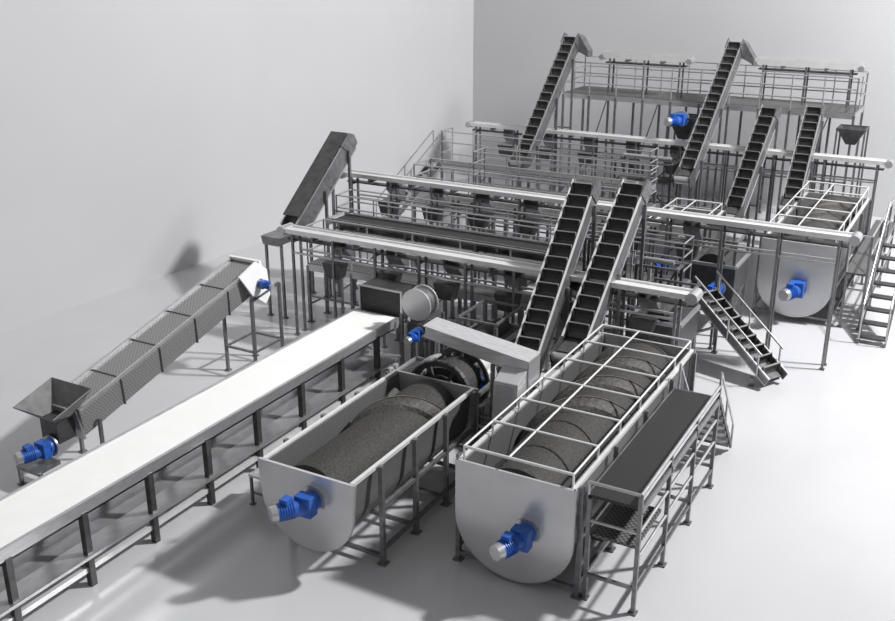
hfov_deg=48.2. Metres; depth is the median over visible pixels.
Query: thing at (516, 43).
wall
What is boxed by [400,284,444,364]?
drum separator
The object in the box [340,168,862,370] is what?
conveyor
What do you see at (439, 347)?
support frame
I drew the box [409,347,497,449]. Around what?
washer
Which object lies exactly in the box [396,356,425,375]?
tank
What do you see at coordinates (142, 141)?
wall
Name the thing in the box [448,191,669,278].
conveyor
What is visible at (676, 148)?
conveyor
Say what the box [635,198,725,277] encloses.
tank
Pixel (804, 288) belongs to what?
tank
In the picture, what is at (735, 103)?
platform
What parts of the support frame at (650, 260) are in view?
leg, leg, leg, leg, leg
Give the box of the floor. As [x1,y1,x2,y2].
[0,172,894,620]
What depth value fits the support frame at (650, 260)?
18.36 m
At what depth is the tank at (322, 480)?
13.19 m
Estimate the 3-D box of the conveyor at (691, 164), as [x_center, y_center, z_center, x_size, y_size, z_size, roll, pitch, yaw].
[7.065,-4.494,26.779,0.774,5.045,5.216,11,23,27]
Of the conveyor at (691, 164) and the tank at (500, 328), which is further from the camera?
the conveyor at (691, 164)
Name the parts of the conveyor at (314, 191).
leg, leg, leg, plate, rail, plate, leg, rail, leg, leg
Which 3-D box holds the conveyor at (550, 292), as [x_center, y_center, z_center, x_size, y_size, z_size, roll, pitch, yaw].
[1.765,-0.128,17.000,0.640,3.642,3.986,9,22,22]
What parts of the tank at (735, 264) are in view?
leg, tank, leg, leg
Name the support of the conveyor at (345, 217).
on the floor
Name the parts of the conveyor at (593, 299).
rail, plate, leg, rail, plate, leg, rail, leg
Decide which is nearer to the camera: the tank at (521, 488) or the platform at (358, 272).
the tank at (521, 488)
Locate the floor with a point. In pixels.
(796, 522)
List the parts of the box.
edge trim, edge trim, edge trim, leg, edge trim, leg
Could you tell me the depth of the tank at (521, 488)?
12.78 m
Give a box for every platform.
[305,219,559,372]
[335,189,693,336]
[413,158,638,283]
[440,127,658,237]
[471,147,658,259]
[559,56,868,220]
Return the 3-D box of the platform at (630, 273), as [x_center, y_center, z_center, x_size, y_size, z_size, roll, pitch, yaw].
[1.104,-0.877,20.864,7.920,2.365,0.720,11,23,27]
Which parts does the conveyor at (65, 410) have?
leg, motor, motor mount, motor, tail plate, leg, leg, leg, head plate, leg, head plate, leg, motor, motor, leg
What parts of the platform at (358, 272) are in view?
railing post, leg, leg, leg, tie rail, leg, railing, railing, railing, leg, leg, leg, leg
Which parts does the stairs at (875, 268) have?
handrail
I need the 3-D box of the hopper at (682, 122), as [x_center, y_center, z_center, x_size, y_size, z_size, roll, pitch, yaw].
[6.341,-3.835,27.501,0.850,3.307,1.484,11,23,27]
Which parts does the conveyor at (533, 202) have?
leg, leg, leg, leg, leg, leg, leg, leg, leg, leg, tie rail, tie rail, leg, leg, leg, leg, leg, leg, leg, leg, leg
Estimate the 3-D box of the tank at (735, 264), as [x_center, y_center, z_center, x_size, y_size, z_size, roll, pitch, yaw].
[5.435,-0.562,20.509,1.060,2.020,1.820,11,23,27]
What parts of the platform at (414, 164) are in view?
railing post, leg, leg, leg, railing post, railing, railing, railing, railing, leg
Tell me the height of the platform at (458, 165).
2.815 m
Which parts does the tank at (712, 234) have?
plate, cross rail, cross rail, plate, leg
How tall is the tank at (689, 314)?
1.870 m
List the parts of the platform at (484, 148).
railing post, railing post, tie rail, railing post, railing, railing, railing, railing, railing post, railing post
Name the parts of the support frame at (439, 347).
leg, leg, leg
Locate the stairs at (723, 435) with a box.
[677,363,733,447]
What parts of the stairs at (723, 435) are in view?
handrail, handrail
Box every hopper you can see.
[660,111,698,207]
[827,124,869,196]
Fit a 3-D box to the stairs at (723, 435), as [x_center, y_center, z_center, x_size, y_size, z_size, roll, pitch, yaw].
[3.952,1.477,15.243,0.636,1.770,1.215,11,23,27]
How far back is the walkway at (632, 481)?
12.54 m
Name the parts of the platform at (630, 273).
railing post, leg, railing post, leg, railing post, leg, railing post, leg, railing, railing, railing, railing, railing, railing post, railing post, leg, railing, railing post, railing post, railing post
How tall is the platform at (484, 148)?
2.615 m
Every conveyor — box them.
[0,309,400,620]
[13,255,283,485]
[261,131,356,318]
[276,222,702,366]
[326,212,558,342]
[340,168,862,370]
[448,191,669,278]
[465,120,893,232]
[508,32,592,204]
[515,176,600,377]
[549,176,651,367]
[599,50,695,98]
[672,38,756,208]
[722,103,781,251]
[752,56,866,107]
[777,103,824,218]
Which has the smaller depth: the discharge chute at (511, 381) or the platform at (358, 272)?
the discharge chute at (511, 381)
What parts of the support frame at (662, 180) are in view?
leg, leg, leg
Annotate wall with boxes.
[0,0,473,332]
[472,0,894,218]
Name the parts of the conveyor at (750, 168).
rail, plate, leg, leg, rail, plate, rail, leg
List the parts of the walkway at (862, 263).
leg, railing post, railing, leg, rail, leg, railing, railing, railing, railing, leg, leg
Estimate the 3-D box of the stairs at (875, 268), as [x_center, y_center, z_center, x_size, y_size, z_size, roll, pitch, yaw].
[9.034,-0.768,20.530,0.536,2.432,2.368,11,23,27]
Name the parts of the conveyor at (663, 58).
leg, leg, leg, leg, leg, leg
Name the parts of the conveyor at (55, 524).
leg, leg, leg, leg, leg, leg, leg, leg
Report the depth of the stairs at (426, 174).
27.45 m
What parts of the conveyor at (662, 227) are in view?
leg, leg, tie rail, leg, leg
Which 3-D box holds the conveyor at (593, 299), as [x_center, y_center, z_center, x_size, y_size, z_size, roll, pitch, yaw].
[2.623,-0.191,17.167,0.677,3.643,3.636,11,23,27]
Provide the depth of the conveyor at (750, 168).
25.20 m
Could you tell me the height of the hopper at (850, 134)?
3.175 m
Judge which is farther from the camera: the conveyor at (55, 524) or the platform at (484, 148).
the platform at (484, 148)
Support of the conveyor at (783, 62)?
on the platform at (735, 103)
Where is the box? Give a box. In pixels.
[359,277,414,365]
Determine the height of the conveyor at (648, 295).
2.268 m
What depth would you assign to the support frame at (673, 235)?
21.19 m
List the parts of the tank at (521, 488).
leg, motor, plate, cross rail, motor, guard rail, cross rail, cross rail, guard rail, leg, cross rail, rail, rail, cross rail, leg, cross rail, guard rail, leg, cross rail, plate, leg, leg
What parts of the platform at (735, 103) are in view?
leg, leg, leg, railing post, leg, leg, railing post, leg, leg, railing post, leg, leg, railing post, railing post, leg, railing post, tie rail, leg, railing, railing, railing, leg, railing, railing, railing, leg, railing post, railing post, leg, railing post, leg, railing post, leg, leg, railing post, leg, railing post, leg, leg, railing post, railing post, railing post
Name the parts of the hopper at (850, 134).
leg, leg, leg, leg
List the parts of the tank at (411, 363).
tank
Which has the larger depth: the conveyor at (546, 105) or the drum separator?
the conveyor at (546, 105)
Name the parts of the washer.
leg, guard plate, rail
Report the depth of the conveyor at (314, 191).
21.86 m
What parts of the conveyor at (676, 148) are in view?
leg, leg, leg, leg, leg, leg, leg, leg, leg, tie rail, tie rail, leg, leg, leg, leg, leg, leg, leg, leg, leg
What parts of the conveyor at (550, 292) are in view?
rail, plate, leg, rail, leg, plate, rail, leg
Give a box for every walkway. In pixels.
[581,386,721,616]
[837,197,894,330]
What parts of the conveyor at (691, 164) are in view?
leg, leg, leg, plate, rail, rail, leg, plate, rail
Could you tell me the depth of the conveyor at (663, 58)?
28.88 m
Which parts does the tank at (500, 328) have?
leg, tank, leg, leg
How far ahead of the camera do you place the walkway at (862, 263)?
21.39 m
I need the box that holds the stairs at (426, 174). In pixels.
[376,130,440,218]
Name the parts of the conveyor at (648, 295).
leg, leg, leg, leg, leg, leg, leg, leg, leg, leg, tie rail, tie rail, leg, leg, leg, leg, leg, leg, leg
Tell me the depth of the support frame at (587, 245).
19.14 m
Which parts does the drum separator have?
leg, motor, leg, motor, leg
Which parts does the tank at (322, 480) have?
motor, plate, motor, leg, leg, rail, rail, plate, leg, leg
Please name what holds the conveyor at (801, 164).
on the floor
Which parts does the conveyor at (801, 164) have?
rail, plate, leg, rail, plate, rail, leg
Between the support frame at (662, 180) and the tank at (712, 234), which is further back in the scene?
the support frame at (662, 180)
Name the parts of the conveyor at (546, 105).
leg, plate, rail, rail, leg, plate, rail, leg, leg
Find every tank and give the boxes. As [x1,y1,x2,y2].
[257,369,478,566]
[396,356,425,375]
[452,324,696,600]
[455,298,523,372]
[627,277,700,348]
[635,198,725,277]
[684,223,750,337]
[752,181,871,326]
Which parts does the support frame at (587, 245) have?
leg, leg, leg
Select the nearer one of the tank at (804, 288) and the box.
the box
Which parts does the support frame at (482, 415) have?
leg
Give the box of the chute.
[423,317,539,429]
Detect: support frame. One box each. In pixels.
[420,334,471,359]
[474,362,497,434]
[582,234,627,334]
[612,153,680,217]
[626,232,684,297]
[633,256,683,305]
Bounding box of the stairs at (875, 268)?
[857,202,894,347]
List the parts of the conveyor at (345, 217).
leg, leg, leg, leg, leg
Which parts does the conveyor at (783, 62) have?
leg, leg, leg, tie rail, leg, leg, leg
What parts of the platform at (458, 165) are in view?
railing post, leg, railing post, leg, leg, railing post, railing, railing, railing, leg, railing post, leg, railing post, railing post, railing post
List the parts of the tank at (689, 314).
leg, tank, leg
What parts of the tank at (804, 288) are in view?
leg, guard rail, motor, plate, motor, cross rail, guard rail, cross rail, cross rail, cross rail, cross rail, plate, rail, leg, rail, guard rail, leg, leg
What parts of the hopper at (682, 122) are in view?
leg, motor, motor, leg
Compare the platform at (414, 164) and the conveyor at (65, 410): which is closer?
the conveyor at (65, 410)
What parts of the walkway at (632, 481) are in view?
leg, railing post, railing, railing, leg, leg, rail, railing, railing, railing, railing, leg, leg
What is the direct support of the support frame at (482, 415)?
on the floor

